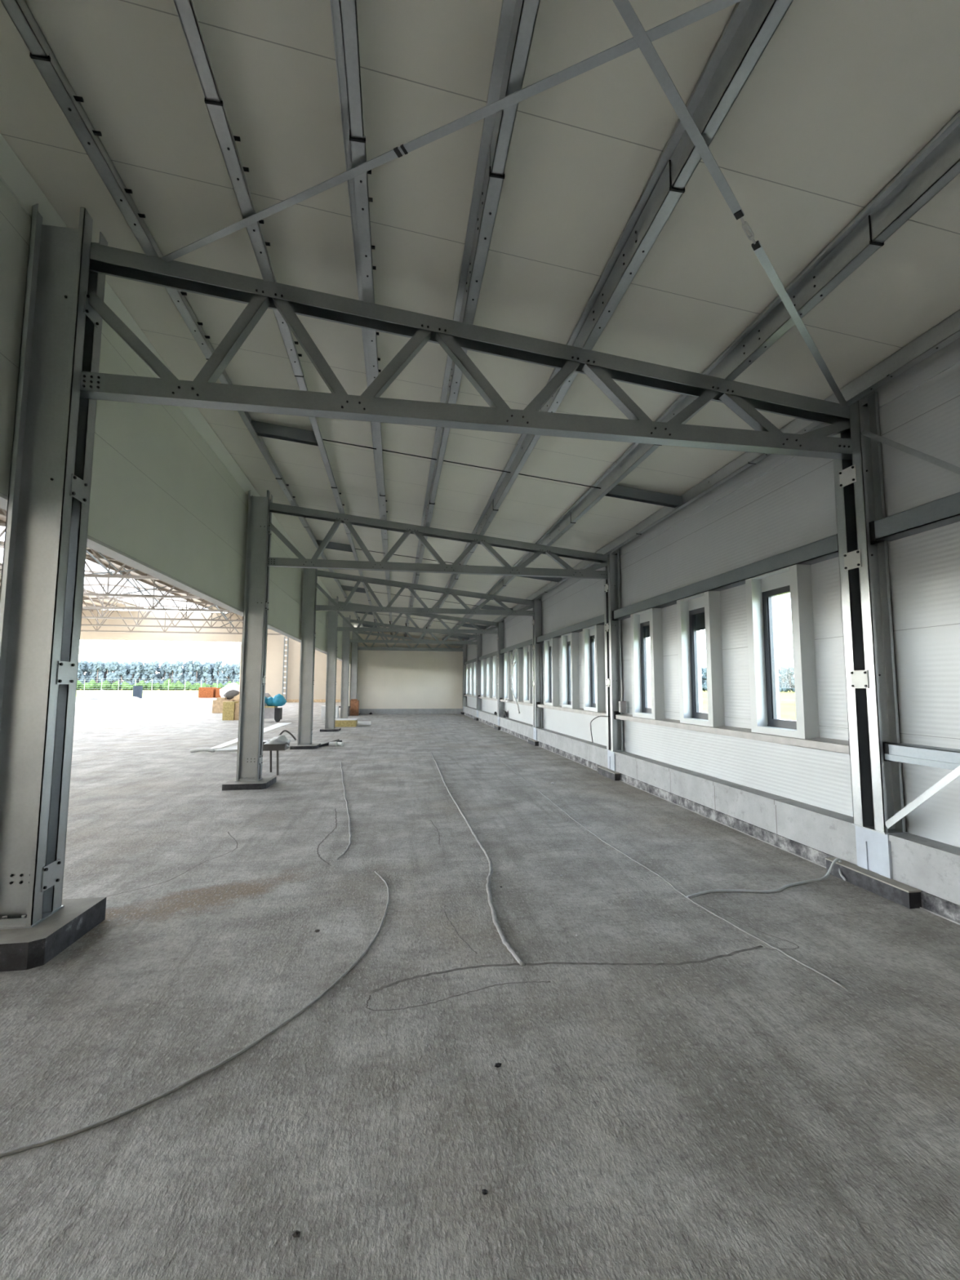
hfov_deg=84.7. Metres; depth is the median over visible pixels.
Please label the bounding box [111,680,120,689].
bush
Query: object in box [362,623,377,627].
strut
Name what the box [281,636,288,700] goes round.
lattice column
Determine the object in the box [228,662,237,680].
pine tree
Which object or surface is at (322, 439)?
rod
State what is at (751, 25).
roof beam
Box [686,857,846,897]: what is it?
power cord
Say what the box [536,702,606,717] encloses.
steel beam
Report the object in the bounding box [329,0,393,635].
purlin
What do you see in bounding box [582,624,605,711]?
window
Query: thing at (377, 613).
rod
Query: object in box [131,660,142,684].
pine tree
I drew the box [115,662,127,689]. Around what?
pine tree
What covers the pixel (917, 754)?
steel beam
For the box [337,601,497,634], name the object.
roof truss
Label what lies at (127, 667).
pine tree
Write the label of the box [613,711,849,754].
steel beam
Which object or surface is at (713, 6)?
brace
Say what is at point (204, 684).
bush
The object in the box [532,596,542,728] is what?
steel column
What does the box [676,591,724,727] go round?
window
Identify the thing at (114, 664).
pine tree
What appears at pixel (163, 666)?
pine tree
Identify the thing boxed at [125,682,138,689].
bush
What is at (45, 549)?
steel column
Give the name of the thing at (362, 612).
strut
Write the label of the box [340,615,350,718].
steel column
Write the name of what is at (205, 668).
pine tree
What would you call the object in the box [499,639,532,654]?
steel beam
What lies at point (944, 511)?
steel beam
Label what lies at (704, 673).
pine tree
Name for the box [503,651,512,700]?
window
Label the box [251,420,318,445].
strut
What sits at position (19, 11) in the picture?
purlin
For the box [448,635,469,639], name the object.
strut
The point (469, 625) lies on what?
strut
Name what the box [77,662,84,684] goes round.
pine tree
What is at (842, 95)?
ceiling
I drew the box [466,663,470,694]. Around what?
window
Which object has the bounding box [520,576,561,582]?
strut
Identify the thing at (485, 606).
strut
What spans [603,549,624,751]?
steel column
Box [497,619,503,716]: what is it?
steel column
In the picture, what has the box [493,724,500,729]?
footing
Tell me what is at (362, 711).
baseboard
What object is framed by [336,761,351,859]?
cable
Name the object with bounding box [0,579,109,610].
hall purlin
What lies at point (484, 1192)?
pebble
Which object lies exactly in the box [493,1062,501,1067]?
pebble
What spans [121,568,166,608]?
brace
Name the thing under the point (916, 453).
strap
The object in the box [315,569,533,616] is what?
roof truss
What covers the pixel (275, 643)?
wall
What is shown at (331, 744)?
pipe
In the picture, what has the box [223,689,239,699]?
sack
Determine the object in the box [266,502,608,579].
roof truss
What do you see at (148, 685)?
bush
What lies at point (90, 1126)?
cable
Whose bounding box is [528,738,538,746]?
footing
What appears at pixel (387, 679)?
wall
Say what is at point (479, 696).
steel beam
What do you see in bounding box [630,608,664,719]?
window
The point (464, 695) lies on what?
beam
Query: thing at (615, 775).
footing
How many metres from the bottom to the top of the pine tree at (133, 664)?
10.476 m
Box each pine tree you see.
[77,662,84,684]
[78,659,88,689]
[84,665,90,681]
[85,660,96,682]
[88,662,100,689]
[89,660,103,689]
[99,661,112,689]
[102,662,109,680]
[109,660,119,689]
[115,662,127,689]
[125,662,132,680]
[126,661,138,685]
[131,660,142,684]
[132,662,144,684]
[141,662,151,689]
[146,662,159,689]
[153,660,159,677]
[157,662,164,680]
[157,667,164,682]
[158,660,169,684]
[164,663,173,682]
[168,662,177,689]
[172,662,184,684]
[183,660,195,684]
[189,659,201,684]
[196,663,203,681]
[200,663,211,682]
[200,664,212,684]
[210,662,216,682]
[212,660,223,684]
[218,665,229,685]
[222,663,234,684]
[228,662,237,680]
[233,664,239,682]
[702,667,706,689]
[702,667,706,691]
[778,666,790,692]
[778,667,788,692]
[785,666,795,692]
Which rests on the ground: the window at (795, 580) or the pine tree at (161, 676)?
the pine tree at (161, 676)
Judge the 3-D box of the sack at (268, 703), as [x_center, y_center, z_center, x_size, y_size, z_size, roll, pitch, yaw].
[-10.603,3.111,26.722,0.516,0.480,0.513,3,-6,-26]
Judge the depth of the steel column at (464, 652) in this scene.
34.51 m
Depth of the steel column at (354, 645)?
33.44 m
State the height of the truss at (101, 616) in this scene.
2.860 m
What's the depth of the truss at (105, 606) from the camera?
37.43 m
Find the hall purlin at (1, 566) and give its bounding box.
[0,564,136,606]
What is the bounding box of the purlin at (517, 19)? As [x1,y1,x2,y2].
[404,0,540,636]
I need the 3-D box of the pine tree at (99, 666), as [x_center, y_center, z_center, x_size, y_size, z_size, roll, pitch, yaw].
[-135.877,12.517,186.617,4.114,10.857,4.337,-3,-6,31]
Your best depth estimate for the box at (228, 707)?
27.65 m
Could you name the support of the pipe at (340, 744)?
on the floor
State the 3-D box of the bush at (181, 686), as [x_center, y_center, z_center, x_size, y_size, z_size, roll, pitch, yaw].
[-105.422,16.301,187.394,5.285,3.257,2.931,3,-6,-30]
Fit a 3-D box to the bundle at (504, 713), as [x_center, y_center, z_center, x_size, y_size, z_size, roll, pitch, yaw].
[1.027,3.066,21.847,0.177,0.315,0.489,1,-5,-9]
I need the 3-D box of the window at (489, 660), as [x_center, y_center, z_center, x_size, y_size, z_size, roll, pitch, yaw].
[0.493,1.790,25.658,0.210,2.030,0.880,1,-5,-9]
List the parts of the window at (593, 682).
frame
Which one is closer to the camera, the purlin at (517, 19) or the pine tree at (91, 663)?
the purlin at (517, 19)
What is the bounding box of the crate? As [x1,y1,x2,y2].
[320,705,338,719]
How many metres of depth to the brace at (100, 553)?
28.74 m
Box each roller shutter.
[645,626,649,637]
[695,613,705,631]
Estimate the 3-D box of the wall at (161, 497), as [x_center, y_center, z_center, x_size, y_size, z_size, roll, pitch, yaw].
[-4.753,-1.586,11.473,0.120,2.368,45.800,1,-5,-9]
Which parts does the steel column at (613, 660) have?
batten plate, batten plate, batten plate, plate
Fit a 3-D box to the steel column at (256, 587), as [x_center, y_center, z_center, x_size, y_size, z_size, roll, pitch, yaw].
[-4.222,-0.132,9.887,0.403,5.420,0.350,1,-5,-9]
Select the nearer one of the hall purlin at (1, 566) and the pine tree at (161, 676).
the hall purlin at (1, 566)
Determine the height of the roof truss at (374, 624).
1.355 m
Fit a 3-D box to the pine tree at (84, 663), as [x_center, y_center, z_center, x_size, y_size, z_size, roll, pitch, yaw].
[-144.284,12.626,191.303,4.617,10.851,4.469,5,-7,-42]
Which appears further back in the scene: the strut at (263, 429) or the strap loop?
the strap loop
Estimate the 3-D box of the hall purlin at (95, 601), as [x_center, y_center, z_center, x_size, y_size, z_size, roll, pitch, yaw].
[-31.768,-6.271,20.374,0.090,0.200,71.000,1,-5,-9]
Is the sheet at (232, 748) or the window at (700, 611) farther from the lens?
the sheet at (232, 748)
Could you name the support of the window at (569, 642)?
in the wall at (792, 505)
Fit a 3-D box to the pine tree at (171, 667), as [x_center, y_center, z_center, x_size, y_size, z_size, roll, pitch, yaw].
[-112.064,13.307,191.232,4.113,10.232,4.337,-3,-6,33]
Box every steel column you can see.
[0,203,107,929]
[235,489,272,782]
[297,568,317,745]
[324,595,338,728]
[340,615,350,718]
[350,631,358,700]
[462,644,466,706]
[476,633,481,710]
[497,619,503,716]
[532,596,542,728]
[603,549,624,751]
[831,391,908,834]
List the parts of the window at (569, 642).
frame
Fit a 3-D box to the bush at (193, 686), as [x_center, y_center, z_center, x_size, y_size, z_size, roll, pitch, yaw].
[-103.098,16.454,188.420,5.285,3.142,2.931,0,-5,0]
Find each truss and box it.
[0,507,91,549]
[0,522,159,579]
[0,545,202,599]
[0,568,231,612]
[80,242,852,460]
[80,596,269,629]
[80,604,282,635]
[81,583,243,622]
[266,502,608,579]
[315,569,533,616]
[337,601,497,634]
[349,617,477,644]
[357,631,463,651]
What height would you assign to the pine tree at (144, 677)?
10.117 m
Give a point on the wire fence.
(217, 681)
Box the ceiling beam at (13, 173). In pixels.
[0,133,352,626]
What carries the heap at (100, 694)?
on the apron
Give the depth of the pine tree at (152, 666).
189.91 m
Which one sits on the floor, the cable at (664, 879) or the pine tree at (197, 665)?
the cable at (664, 879)
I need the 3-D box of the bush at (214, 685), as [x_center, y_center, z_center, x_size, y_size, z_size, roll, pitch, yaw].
[-94.622,16.739,188.989,2.931,2.722,5.285,4,-6,-36]
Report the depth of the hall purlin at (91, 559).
40.29 m
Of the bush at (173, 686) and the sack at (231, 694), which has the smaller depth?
the sack at (231, 694)
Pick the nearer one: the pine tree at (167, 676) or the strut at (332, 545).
the strut at (332, 545)
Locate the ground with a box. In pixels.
[75,688,795,720]
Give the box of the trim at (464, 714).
[463,714,959,924]
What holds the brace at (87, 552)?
attached to the truss at (2, 543)
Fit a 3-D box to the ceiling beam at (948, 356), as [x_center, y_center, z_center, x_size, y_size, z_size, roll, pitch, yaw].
[2.674,-1.715,12.671,0.020,0.231,45.800,1,-5,-9]
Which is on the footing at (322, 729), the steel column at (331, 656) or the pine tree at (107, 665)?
the steel column at (331, 656)
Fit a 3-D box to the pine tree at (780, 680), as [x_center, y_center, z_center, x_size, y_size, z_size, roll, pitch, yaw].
[116.843,15.056,202.667,3.994,9.911,4.165,-2,-6,26]
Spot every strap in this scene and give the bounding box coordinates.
[861,429,959,475]
[884,765,959,828]
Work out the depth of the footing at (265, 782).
9.30 m
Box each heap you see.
[83,689,115,699]
[125,696,141,700]
[219,682,239,697]
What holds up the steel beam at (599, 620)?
attached to the wall at (792, 505)
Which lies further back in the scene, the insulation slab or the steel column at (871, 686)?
the insulation slab
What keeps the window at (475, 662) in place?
in the wall at (792, 505)
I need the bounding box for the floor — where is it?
[0,702,959,1279]
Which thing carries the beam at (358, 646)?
attached to the wall at (387, 679)
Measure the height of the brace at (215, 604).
1.658 m
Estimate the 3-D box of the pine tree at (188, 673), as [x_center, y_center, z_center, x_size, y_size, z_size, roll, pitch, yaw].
[-106.413,12.801,193.057,4.095,11.086,4.605,3,-6,-27]
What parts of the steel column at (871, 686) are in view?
batten plate, batten plate, batten plate, plate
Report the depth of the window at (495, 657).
24.26 m
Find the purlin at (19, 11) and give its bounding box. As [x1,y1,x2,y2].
[0,0,365,631]
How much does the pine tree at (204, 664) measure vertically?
9.939 m
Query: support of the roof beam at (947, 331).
attached to the ceiling at (842, 95)
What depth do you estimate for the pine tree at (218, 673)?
193.99 m
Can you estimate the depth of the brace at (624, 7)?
3.02 m
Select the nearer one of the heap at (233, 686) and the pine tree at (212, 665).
the heap at (233, 686)
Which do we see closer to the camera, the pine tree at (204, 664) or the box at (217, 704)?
the box at (217, 704)
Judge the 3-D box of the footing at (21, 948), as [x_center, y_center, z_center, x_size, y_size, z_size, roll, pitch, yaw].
[-3.252,2.073,3.717,0.750,0.180,0.730,1,-5,-9]
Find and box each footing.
[0,897,106,971]
[222,776,276,790]
[289,742,320,749]
[320,728,341,731]
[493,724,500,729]
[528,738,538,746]
[597,766,620,780]
[825,857,921,908]
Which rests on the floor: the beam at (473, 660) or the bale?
the bale
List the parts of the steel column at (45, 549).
plate, batten plate, batten plate, batten plate, batten plate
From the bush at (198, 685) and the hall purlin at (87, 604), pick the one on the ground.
the bush at (198, 685)
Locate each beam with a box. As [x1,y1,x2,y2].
[358,646,462,648]
[463,693,476,697]
[464,657,476,665]
[478,651,497,660]
[478,695,497,701]
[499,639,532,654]
[499,697,533,706]
[536,613,604,643]
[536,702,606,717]
[612,533,838,620]
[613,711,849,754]
[869,492,959,544]
[882,742,959,769]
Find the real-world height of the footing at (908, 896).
0.152 m
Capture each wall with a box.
[0,178,351,663]
[80,609,342,699]
[348,631,462,710]
[466,362,959,847]
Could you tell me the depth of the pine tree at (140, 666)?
190.28 m
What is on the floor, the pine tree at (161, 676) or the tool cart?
the tool cart
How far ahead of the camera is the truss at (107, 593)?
31.73 m
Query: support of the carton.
on the floor
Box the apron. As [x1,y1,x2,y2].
[75,697,216,702]
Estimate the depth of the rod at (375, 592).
19.50 m
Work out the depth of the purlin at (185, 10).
3.47 m
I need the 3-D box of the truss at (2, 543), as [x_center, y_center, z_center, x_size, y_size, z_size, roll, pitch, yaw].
[-26.698,-5.197,18.935,41.039,2.860,0.160,1,-5,-9]
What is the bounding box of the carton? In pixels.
[350,698,359,715]
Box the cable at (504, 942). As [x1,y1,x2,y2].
[431,752,525,965]
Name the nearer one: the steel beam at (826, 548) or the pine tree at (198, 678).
the steel beam at (826, 548)
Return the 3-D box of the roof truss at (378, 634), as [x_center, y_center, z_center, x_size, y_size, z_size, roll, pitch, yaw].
[-4.497,0.021,34.214,7.136,1.355,0.143,1,-5,-9]
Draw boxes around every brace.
[86,550,113,575]
[89,551,143,595]
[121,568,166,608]
[160,0,742,262]
[203,604,226,619]
[212,604,233,627]
[220,612,238,632]
[612,0,848,407]
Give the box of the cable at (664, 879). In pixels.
[499,759,846,988]
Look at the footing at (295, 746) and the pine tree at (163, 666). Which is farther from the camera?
the pine tree at (163, 666)
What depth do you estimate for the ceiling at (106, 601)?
51.53 m
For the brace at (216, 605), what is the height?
1.658 m
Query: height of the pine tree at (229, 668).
9.866 m
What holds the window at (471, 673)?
in the wall at (792, 505)
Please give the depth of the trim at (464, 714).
6.58 m
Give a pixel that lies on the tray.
(283, 746)
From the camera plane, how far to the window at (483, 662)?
26.95 m
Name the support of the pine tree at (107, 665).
on the ground
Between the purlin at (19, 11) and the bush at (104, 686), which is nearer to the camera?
the purlin at (19, 11)
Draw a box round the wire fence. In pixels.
[76,678,230,692]
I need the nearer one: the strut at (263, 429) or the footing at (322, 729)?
the strut at (263, 429)
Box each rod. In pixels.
[322,439,600,488]
[355,548,461,564]
[375,591,478,606]
[377,613,459,624]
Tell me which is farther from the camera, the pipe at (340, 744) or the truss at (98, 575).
the truss at (98, 575)
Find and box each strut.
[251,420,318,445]
[315,539,352,551]
[341,585,365,593]
[355,611,373,614]
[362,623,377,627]
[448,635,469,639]
[462,623,485,629]
[480,604,512,610]
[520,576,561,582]
[605,484,682,507]
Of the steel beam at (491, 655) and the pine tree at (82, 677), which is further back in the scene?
the pine tree at (82, 677)
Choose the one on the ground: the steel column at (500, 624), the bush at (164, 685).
the bush at (164, 685)
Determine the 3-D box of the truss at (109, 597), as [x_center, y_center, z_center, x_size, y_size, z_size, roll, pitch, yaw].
[-31.411,-2.637,48.452,41.039,2.860,0.160,1,-5,-9]
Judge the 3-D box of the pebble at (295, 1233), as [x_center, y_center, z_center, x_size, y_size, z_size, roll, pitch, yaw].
[-0.616,1.988,1.762,0.028,0.016,0.018,0,-5,6]
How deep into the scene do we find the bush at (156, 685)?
186.92 m
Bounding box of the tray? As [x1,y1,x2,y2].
[262,742,289,751]
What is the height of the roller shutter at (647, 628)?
0.225 m
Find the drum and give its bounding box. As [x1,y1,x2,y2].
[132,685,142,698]
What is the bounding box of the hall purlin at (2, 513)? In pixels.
[0,509,224,609]
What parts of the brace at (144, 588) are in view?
rod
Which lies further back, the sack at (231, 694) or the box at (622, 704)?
the sack at (231, 694)
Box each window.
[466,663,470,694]
[469,662,474,695]
[473,661,476,696]
[480,658,486,697]
[486,657,493,697]
[492,655,497,698]
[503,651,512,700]
[512,648,523,702]
[523,644,533,702]
[543,638,559,706]
[560,632,579,708]
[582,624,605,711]
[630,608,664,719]
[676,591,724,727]
[745,564,819,738]
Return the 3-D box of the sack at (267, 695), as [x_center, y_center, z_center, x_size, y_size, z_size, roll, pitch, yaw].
[-14.773,4.079,35.521,1.593,1.022,1.196,1,-5,-9]
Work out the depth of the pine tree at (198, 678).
198.20 m
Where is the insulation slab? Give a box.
[334,718,357,727]
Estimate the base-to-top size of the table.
0.631 m
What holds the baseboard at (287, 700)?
attached to the wall at (275, 643)
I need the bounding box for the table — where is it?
[262,742,289,775]
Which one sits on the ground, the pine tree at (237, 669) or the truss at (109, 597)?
the pine tree at (237, 669)
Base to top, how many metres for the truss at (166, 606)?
2.860 m
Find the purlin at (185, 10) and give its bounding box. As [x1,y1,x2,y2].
[173,0,380,633]
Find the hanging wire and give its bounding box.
[590,715,609,742]
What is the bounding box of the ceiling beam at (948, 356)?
[466,337,959,644]
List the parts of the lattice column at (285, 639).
post, post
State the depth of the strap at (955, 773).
4.38 m
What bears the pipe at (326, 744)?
on the floor
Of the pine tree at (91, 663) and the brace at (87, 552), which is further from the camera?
the pine tree at (91, 663)
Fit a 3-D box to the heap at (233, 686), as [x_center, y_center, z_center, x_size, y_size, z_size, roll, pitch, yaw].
[-31.445,6.562,67.784,3.734,2.195,3.039,2,-5,-24]
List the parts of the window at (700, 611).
frame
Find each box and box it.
[212,697,234,713]
[618,680,626,712]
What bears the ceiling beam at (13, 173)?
attached to the wall at (161, 497)
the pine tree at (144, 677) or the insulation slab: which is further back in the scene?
the pine tree at (144, 677)
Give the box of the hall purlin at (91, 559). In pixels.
[0,520,213,609]
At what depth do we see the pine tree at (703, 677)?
219.47 m
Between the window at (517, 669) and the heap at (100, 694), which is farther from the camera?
the heap at (100, 694)
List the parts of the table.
leg, leg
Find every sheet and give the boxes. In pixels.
[211,722,291,748]
[213,739,267,751]
[358,720,370,725]
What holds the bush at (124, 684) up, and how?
on the ground
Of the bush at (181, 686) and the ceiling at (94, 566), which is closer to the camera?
the ceiling at (94, 566)
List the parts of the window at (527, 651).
frame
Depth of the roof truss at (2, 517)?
38.80 m
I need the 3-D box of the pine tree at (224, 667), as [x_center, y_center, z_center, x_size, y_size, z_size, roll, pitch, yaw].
[-94.271,13.857,194.597,4.165,9.340,3.994,-5,-7,44]
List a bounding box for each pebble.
[292,1230,300,1237]
[481,1189,487,1195]
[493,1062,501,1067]
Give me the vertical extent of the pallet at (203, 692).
1.520 m
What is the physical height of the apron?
0.040 m
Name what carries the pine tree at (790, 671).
on the ground
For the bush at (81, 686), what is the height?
3.314 m
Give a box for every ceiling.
[0,0,959,640]
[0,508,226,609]
[0,526,206,608]
[0,547,173,606]
[0,562,140,607]
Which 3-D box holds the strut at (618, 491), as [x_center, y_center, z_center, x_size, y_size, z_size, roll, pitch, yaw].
[2.481,-2.216,8.089,1.290,0.295,0.106,1,-5,-9]
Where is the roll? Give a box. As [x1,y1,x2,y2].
[190,747,215,752]
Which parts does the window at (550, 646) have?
frame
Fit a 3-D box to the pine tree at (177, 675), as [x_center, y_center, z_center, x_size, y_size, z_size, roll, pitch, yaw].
[-109.335,13.156,191.218,4.095,10.039,4.605,3,-6,-28]
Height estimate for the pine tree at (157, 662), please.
11.162 m
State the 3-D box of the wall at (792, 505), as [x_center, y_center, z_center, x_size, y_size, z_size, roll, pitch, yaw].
[2.738,0.301,12.557,0.140,4.272,45.900,1,-5,-9]
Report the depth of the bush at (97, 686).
183.35 m
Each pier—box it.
[533,727,537,740]
[607,750,615,771]
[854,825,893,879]
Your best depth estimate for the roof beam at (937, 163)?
3.82 m
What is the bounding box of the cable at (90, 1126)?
[0,871,390,1157]
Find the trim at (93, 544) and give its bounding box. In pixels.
[0,493,351,664]
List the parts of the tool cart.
motor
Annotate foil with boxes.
[505,648,519,713]
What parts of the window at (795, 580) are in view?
frame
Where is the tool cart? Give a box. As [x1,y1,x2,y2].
[264,706,282,722]
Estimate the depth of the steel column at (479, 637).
28.60 m
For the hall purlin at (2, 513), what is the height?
0.200 m
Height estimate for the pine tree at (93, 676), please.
10.432 m
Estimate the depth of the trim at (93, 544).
6.44 m
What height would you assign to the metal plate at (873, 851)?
0.384 m
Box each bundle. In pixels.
[263,734,290,747]
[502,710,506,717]
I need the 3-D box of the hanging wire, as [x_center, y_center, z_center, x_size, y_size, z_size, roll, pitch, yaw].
[2.526,1.894,11.117,0.046,0.609,0.725,2,-5,-20]
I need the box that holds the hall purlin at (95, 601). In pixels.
[83,596,120,607]
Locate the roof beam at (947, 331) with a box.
[463,309,959,641]
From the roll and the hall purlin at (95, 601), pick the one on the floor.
the roll
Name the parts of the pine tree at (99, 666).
crown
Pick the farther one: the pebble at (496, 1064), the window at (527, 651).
the window at (527, 651)
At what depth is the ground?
96.87 m
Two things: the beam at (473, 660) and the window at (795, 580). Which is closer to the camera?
the window at (795, 580)
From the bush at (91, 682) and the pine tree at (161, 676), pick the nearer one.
the bush at (91, 682)
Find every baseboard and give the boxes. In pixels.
[286,699,340,702]
[359,708,462,714]
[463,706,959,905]
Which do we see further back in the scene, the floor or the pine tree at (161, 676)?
the pine tree at (161, 676)
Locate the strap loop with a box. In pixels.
[279,729,296,740]
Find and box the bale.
[234,702,239,719]
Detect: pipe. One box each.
[319,740,342,746]
[328,741,337,746]
[337,742,344,746]
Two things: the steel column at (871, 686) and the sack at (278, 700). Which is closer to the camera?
the steel column at (871, 686)
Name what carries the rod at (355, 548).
attached to the purlin at (517, 19)
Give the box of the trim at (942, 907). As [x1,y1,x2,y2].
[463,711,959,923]
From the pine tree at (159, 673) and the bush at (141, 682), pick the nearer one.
the bush at (141, 682)
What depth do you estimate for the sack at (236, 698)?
35.28 m
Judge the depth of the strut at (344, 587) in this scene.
19.07 m
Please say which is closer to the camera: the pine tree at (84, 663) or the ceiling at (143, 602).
the ceiling at (143, 602)
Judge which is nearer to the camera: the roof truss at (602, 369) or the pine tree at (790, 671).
the roof truss at (602, 369)
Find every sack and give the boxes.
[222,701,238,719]
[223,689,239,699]
[231,693,239,702]
[264,693,271,706]
[266,696,273,706]
[271,693,286,706]
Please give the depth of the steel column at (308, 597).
15.71 m
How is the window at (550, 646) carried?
in the wall at (792, 505)
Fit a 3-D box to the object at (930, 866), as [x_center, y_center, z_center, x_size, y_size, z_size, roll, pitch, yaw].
[2.646,2.665,12.286,0.405,0.535,45.800,1,-5,-9]
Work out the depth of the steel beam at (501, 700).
19.18 m
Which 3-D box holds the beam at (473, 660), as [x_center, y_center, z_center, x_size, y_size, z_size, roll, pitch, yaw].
[-0.490,1.304,31.753,0.202,0.190,5.760,1,-5,-9]
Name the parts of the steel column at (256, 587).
plate, batten plate, batten plate, batten plate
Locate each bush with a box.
[77,680,86,689]
[84,679,97,689]
[94,680,111,689]
[97,681,111,689]
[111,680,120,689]
[120,681,128,689]
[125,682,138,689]
[137,680,146,689]
[145,681,155,689]
[153,683,164,689]
[161,678,171,689]
[166,680,181,690]
[177,681,189,690]
[186,681,196,690]
[195,682,203,689]
[201,682,212,687]
[211,683,220,688]
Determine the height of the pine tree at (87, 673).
10.048 m
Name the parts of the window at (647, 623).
frame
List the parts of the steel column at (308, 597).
plate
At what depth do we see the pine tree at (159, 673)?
201.02 m
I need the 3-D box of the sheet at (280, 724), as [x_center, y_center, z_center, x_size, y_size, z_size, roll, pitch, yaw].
[-6.808,2.850,15.843,0.488,0.575,2.646,-2,-5,22]
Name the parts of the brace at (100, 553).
rod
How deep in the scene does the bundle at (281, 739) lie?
10.96 m
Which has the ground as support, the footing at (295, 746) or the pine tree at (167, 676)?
the pine tree at (167, 676)
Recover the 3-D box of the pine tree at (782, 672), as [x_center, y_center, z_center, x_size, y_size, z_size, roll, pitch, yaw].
[116.244,15.372,202.038,4.114,9.652,4.337,-3,-6,30]
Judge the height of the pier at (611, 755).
0.384 m
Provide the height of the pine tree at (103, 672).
10.122 m
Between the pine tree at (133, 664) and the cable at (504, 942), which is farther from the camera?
the pine tree at (133, 664)
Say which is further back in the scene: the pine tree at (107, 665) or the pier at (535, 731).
the pine tree at (107, 665)
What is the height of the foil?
2.354 m
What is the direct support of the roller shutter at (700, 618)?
attached to the window at (700, 611)
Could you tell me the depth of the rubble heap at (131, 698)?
63.47 m
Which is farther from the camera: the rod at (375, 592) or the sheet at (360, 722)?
the sheet at (360, 722)
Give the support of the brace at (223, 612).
attached to the truss at (109, 597)

